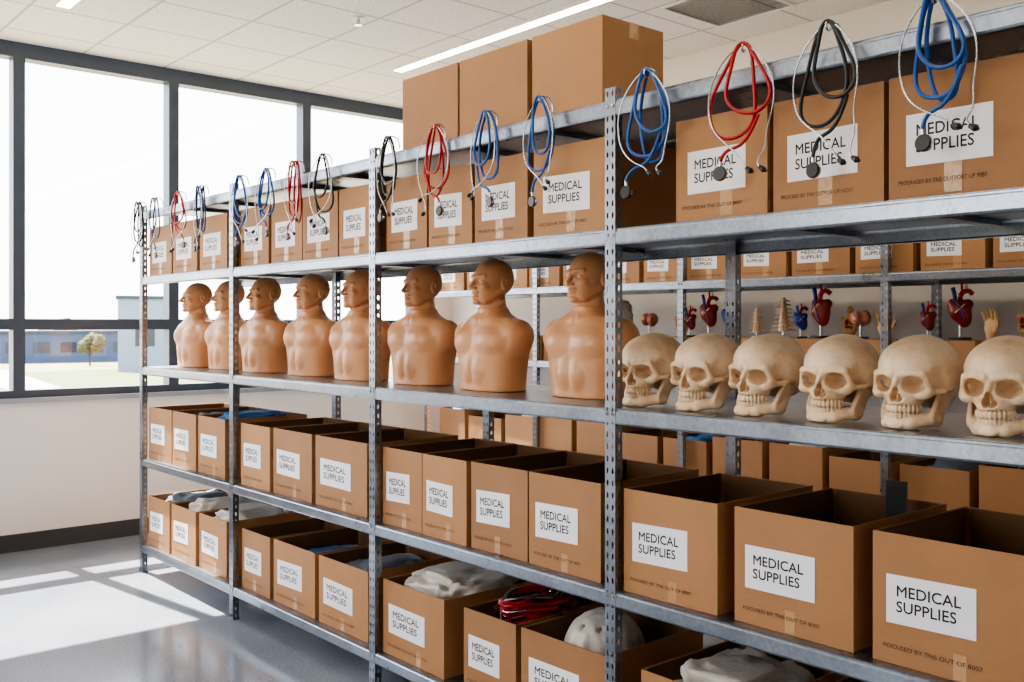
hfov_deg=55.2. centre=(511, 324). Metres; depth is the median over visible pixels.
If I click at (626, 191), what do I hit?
stethoscope
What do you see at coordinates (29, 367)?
ground
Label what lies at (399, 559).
cloth
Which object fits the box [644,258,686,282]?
cardboard box
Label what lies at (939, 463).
cloth
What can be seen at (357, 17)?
sprinkler
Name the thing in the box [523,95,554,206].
stethoscope
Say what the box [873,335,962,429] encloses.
model
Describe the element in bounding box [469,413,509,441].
cardboard box
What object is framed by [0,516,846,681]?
floor
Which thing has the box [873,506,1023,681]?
cardboard box
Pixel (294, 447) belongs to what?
cardboard box
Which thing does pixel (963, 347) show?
cardboard box
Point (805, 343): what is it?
cardboard box
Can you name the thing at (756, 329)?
model
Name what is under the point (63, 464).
wall
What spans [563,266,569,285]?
cardboard box
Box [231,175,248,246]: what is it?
stethoscope
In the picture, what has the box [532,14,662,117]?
cardboard box
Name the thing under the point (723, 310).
model
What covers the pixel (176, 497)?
cloth
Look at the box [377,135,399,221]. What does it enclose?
stethoscope
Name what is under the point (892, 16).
wall
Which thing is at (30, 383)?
road
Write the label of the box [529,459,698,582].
cardboard box
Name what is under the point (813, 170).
stethoscope
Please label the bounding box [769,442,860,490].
cardboard box
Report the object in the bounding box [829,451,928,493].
cardboard box
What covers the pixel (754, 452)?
cardboard box
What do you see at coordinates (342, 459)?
cardboard box
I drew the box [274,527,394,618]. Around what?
cardboard box
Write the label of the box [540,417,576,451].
cardboard box
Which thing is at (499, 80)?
cardboard box
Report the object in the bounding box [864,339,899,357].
cardboard box
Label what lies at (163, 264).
cardboard box
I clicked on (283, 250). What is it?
cardboard box
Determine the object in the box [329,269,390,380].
bust
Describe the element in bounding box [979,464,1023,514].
cardboard box
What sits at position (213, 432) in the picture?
cardboard box
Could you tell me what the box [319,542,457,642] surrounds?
cardboard box
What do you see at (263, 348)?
bust
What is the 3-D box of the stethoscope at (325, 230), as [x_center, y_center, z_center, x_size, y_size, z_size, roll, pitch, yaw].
[-0.875,-0.608,4.573,0.186,0.387,0.084,-2,-1,45]
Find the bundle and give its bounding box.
[493,583,584,624]
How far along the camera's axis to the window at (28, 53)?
7.41 m
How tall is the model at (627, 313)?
0.260 m
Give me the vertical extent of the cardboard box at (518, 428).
0.300 m
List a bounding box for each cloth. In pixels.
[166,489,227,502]
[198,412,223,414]
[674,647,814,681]
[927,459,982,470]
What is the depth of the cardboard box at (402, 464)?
4.23 m
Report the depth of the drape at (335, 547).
5.17 m
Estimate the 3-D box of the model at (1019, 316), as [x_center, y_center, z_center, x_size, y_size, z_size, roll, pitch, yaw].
[2.685,-0.029,5.106,0.063,0.194,0.118,0,0,-29]
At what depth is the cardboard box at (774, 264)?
6.01 m
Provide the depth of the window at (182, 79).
8.05 m
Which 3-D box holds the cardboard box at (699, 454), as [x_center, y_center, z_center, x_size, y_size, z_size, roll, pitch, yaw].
[1.315,0.889,6.645,0.460,0.260,0.360,0,0,-41]
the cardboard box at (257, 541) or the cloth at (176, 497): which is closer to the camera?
the cardboard box at (257, 541)
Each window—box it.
[0,39,18,398]
[19,42,173,397]
[174,69,306,390]
[307,92,410,323]
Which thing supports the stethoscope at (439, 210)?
hanging from the metal shelving unit at (999, 31)
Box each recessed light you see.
[55,0,79,7]
[393,0,610,71]
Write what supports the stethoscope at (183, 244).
hanging from the metal shelving unit at (999, 31)
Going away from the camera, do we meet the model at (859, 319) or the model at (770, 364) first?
the model at (770, 364)
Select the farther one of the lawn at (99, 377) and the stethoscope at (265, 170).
the lawn at (99, 377)
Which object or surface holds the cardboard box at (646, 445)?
on the metal shelving unit at (885, 278)
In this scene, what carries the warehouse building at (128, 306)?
on the lawn at (99, 377)
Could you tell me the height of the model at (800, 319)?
0.213 m
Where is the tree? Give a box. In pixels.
[77,332,107,365]
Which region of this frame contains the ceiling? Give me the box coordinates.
[0,0,890,108]
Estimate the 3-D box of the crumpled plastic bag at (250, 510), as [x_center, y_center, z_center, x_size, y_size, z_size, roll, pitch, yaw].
[-1.542,1.253,5.843,0.440,0.350,0.320,0,0,-41]
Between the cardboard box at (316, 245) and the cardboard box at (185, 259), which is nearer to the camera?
the cardboard box at (316, 245)
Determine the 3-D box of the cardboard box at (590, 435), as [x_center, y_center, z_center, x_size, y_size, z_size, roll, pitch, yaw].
[0.778,0.854,7.277,0.460,0.330,0.380,0,0,-41]
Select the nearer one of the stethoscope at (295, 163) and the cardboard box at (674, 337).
the stethoscope at (295, 163)
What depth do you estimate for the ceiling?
6.71 m
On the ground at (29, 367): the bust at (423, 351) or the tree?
the tree
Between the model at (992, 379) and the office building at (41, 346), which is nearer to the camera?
the model at (992, 379)
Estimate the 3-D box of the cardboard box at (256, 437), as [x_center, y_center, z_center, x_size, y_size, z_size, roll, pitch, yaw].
[-1.178,0.704,5.410,0.522,0.335,0.340,0,0,-41]
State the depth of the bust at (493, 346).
4.01 m
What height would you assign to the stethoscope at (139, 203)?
0.398 m
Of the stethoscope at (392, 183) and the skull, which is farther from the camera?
the stethoscope at (392, 183)
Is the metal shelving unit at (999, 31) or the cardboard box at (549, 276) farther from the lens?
the cardboard box at (549, 276)
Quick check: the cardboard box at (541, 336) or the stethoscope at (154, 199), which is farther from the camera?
the cardboard box at (541, 336)
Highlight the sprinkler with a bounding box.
[352,15,363,26]
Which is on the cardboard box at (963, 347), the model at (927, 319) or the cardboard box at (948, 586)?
the model at (927, 319)
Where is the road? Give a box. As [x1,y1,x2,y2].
[0,370,60,389]
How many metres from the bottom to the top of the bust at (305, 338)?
0.550 m
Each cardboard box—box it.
[148,488,228,553]
[149,403,248,463]
[150,224,172,275]
[172,501,266,565]
[173,219,199,273]
[173,406,271,470]
[198,410,306,478]
[199,504,308,578]
[200,213,240,270]
[241,204,271,266]
[241,417,355,491]
[242,518,346,598]
[272,198,302,262]
[273,422,400,502]
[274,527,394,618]
[303,190,338,259]
[316,428,457,517]
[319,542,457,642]
[339,184,386,256]
[383,438,515,532]
[383,573,533,679]
[387,173,428,251]
[403,62,459,149]
[423,444,562,546]
[429,164,474,246]
[440,273,466,290]
[440,407,499,438]
[460,39,531,135]
[464,589,603,681]
[467,272,474,289]
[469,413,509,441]
[471,451,623,561]
[475,152,533,242]
[505,414,538,445]
[512,269,528,287]
[521,604,702,681]
[529,266,562,287]
[529,335,543,359]
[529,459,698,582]
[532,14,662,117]
[534,137,675,236]
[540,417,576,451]
[544,346,547,360]
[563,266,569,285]
[577,421,651,457]
[612,261,643,282]
[619,429,694,463]
[624,473,812,615]
[641,641,845,681]
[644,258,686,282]
[663,433,712,475]
[671,336,690,343]
[676,104,772,221]
[687,256,738,280]
[713,436,775,478]
[732,337,751,345]
[735,488,946,652]
[741,251,791,277]
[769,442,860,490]
[773,81,888,211]
[791,338,823,354]
[792,247,854,275]
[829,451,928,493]
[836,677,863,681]
[855,243,920,272]
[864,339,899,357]
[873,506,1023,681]
[889,52,1023,200]
[900,458,984,510]
[921,238,992,269]
[943,339,985,372]
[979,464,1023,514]
[993,236,1023,266]
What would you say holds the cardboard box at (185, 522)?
on the metal shelving unit at (999, 31)
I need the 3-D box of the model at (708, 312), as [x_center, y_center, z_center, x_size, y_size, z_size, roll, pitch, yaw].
[1.311,-0.070,6.536,0.119,0.300,0.120,0,0,-15]
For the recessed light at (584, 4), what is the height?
0.024 m
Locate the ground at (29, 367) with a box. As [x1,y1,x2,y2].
[0,357,391,371]
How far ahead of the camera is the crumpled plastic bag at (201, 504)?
6.01 m
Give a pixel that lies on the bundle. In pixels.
(520, 604)
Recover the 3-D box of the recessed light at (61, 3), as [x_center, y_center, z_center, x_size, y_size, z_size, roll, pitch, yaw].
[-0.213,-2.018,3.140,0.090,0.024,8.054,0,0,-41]
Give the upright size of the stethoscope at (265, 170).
0.373 m
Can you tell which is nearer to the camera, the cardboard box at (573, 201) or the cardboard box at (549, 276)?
the cardboard box at (573, 201)
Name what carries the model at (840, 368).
on the metal shelving unit at (999, 31)
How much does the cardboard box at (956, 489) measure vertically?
0.260 m
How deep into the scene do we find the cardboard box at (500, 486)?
3.75 m
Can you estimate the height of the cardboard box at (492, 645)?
0.320 m
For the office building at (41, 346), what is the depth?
120.15 m
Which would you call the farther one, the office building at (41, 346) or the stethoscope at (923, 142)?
the office building at (41, 346)
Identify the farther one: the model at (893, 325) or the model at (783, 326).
the model at (783, 326)
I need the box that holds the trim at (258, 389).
[0,387,288,403]
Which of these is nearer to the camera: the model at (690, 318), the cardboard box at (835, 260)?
the cardboard box at (835, 260)
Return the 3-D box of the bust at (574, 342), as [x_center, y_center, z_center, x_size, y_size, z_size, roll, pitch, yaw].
[0.288,-0.002,3.703,0.236,0.550,0.445,0,0,-40]
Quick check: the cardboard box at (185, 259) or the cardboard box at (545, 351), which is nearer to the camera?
the cardboard box at (185, 259)
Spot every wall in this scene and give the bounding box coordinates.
[0,277,451,535]
[452,0,1023,417]
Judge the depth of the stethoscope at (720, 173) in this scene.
2.77 m
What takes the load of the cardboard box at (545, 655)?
on the metal shelving unit at (999, 31)
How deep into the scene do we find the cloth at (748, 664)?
3.15 m
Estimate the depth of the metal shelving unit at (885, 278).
5.89 m
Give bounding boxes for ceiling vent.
[660,0,794,26]
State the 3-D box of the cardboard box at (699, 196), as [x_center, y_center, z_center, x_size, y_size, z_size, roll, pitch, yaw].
[0.794,-0.475,3.074,0.462,0.316,0.336,0,0,-40]
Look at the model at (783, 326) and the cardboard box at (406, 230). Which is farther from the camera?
the model at (783, 326)
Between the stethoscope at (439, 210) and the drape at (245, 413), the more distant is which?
the drape at (245, 413)
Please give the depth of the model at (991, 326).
5.10 m
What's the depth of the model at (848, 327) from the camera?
5.86 m
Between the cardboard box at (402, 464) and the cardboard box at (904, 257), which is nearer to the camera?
the cardboard box at (402, 464)
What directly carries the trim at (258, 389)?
attached to the wall at (63, 464)
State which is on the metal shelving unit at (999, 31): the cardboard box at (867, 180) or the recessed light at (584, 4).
the cardboard box at (867, 180)
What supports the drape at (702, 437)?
in the cardboard box at (699, 454)
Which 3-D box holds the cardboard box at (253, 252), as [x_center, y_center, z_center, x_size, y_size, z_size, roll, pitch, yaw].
[-1.207,-0.475,5.405,0.462,0.316,0.331,0,0,-40]
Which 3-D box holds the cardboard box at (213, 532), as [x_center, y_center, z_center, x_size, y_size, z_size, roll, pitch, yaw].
[-1.539,1.274,5.846,0.522,0.320,0.370,0,0,-41]
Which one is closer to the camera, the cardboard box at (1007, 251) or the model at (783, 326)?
the cardboard box at (1007, 251)
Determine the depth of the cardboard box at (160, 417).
6.30 m
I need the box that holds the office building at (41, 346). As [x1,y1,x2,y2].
[0,330,117,363]
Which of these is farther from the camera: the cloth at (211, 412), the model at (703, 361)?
the cloth at (211, 412)
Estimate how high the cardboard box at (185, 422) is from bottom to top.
0.335 m
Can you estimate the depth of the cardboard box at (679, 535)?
3.08 m
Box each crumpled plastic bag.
[189,495,261,511]
[214,502,290,521]
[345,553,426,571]
[404,561,517,599]
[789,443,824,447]
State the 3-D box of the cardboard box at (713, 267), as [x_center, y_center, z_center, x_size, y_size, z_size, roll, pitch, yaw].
[1.440,-0.401,6.475,0.422,0.221,0.381,0,0,-40]
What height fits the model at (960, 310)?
0.300 m
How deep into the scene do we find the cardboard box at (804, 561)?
2.75 m
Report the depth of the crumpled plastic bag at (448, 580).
4.20 m
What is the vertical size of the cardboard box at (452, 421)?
0.300 m
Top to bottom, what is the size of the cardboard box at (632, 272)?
0.221 m
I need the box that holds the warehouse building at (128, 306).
[116,296,162,371]
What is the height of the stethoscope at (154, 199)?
0.391 m
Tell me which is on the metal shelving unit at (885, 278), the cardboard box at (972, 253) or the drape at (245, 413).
the cardboard box at (972, 253)
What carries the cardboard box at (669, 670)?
on the metal shelving unit at (999, 31)
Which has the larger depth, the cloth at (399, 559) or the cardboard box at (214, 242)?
the cardboard box at (214, 242)
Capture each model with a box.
[612,300,633,322]
[618,333,680,406]
[641,313,657,332]
[670,333,739,411]
[674,307,687,332]
[684,305,696,336]
[700,292,718,332]
[721,301,733,336]
[728,333,804,416]
[748,308,766,337]
[771,297,796,337]
[793,303,807,337]
[799,334,878,422]
[810,284,831,337]
[841,306,857,334]
[850,310,870,338]
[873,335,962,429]
[876,309,896,338]
[920,301,936,334]
[947,284,974,339]
[959,335,1023,437]
[981,308,999,339]
[1016,303,1023,336]
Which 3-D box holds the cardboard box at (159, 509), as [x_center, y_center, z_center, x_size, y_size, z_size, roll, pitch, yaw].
[-2.064,1.274,6.442,0.522,0.320,0.360,0,0,-40]
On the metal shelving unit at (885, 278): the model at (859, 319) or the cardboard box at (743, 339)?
the cardboard box at (743, 339)
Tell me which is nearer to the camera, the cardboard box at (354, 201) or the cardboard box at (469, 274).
the cardboard box at (354, 201)
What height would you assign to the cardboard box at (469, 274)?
0.221 m
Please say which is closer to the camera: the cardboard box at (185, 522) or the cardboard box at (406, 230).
the cardboard box at (406, 230)
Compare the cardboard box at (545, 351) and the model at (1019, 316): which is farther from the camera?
the cardboard box at (545, 351)
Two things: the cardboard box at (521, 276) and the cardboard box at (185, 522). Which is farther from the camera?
the cardboard box at (521, 276)
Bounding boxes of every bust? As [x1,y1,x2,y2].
[174,283,212,367]
[204,281,245,369]
[239,277,287,372]
[283,274,335,376]
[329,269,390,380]
[387,265,457,385]
[454,259,534,391]
[543,252,639,399]
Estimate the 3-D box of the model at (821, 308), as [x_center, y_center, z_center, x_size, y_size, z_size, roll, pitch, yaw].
[1.859,-0.083,5.899,0.129,0.325,0.130,0,0,8]
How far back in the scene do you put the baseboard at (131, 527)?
7.23 m
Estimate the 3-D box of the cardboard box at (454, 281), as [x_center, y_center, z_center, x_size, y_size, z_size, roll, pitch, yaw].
[-0.363,-0.401,8.565,0.422,0.221,0.341,0,0,-41]
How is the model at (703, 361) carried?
on the metal shelving unit at (999, 31)
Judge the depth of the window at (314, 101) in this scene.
8.82 m
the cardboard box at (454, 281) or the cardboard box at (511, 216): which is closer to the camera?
the cardboard box at (511, 216)
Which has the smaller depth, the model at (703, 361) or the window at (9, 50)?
the model at (703, 361)
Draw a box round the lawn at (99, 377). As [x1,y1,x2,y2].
[0,365,392,389]
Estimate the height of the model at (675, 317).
0.194 m
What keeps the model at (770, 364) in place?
on the metal shelving unit at (999, 31)
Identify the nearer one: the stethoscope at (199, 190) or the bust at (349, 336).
the bust at (349, 336)
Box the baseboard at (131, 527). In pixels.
[0,518,145,553]
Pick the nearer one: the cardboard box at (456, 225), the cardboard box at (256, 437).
the cardboard box at (456, 225)
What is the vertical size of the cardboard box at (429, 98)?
0.401 m
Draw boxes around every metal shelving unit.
[139,2,1023,681]
[424,245,1023,494]
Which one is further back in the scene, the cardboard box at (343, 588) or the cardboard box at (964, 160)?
the cardboard box at (343, 588)
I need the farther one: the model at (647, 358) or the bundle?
the bundle
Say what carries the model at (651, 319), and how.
on the cardboard box
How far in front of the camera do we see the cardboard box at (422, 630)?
4.08 m
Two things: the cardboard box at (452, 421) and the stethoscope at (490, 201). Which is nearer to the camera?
the stethoscope at (490, 201)
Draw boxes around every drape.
[218,410,287,419]
[308,545,357,552]
[686,434,718,441]
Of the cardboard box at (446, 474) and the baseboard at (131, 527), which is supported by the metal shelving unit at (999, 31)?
the cardboard box at (446, 474)
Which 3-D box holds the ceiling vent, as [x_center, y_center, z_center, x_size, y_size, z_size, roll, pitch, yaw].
[1.366,-2.024,6.227,0.600,0.012,0.600,0,0,-41]
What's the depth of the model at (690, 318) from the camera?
6.63 m
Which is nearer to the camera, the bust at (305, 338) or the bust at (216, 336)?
the bust at (305, 338)
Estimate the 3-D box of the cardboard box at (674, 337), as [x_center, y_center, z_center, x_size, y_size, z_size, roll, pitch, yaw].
[1.193,0.177,6.750,0.420,0.191,0.461,0,0,-41]
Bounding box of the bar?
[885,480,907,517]
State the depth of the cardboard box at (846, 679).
3.10 m
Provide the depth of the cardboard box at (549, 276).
7.49 m
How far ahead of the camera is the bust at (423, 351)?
4.43 m
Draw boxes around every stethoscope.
[130,201,146,262]
[147,197,162,258]
[169,191,186,252]
[193,185,208,251]
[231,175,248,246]
[251,168,275,240]
[284,160,304,240]
[308,153,333,234]
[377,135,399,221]
[417,123,449,215]
[467,110,498,207]
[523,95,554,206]
[617,67,670,198]
[708,41,774,180]
[793,19,859,178]
[898,0,979,151]
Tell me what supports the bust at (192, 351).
on the metal shelving unit at (999, 31)

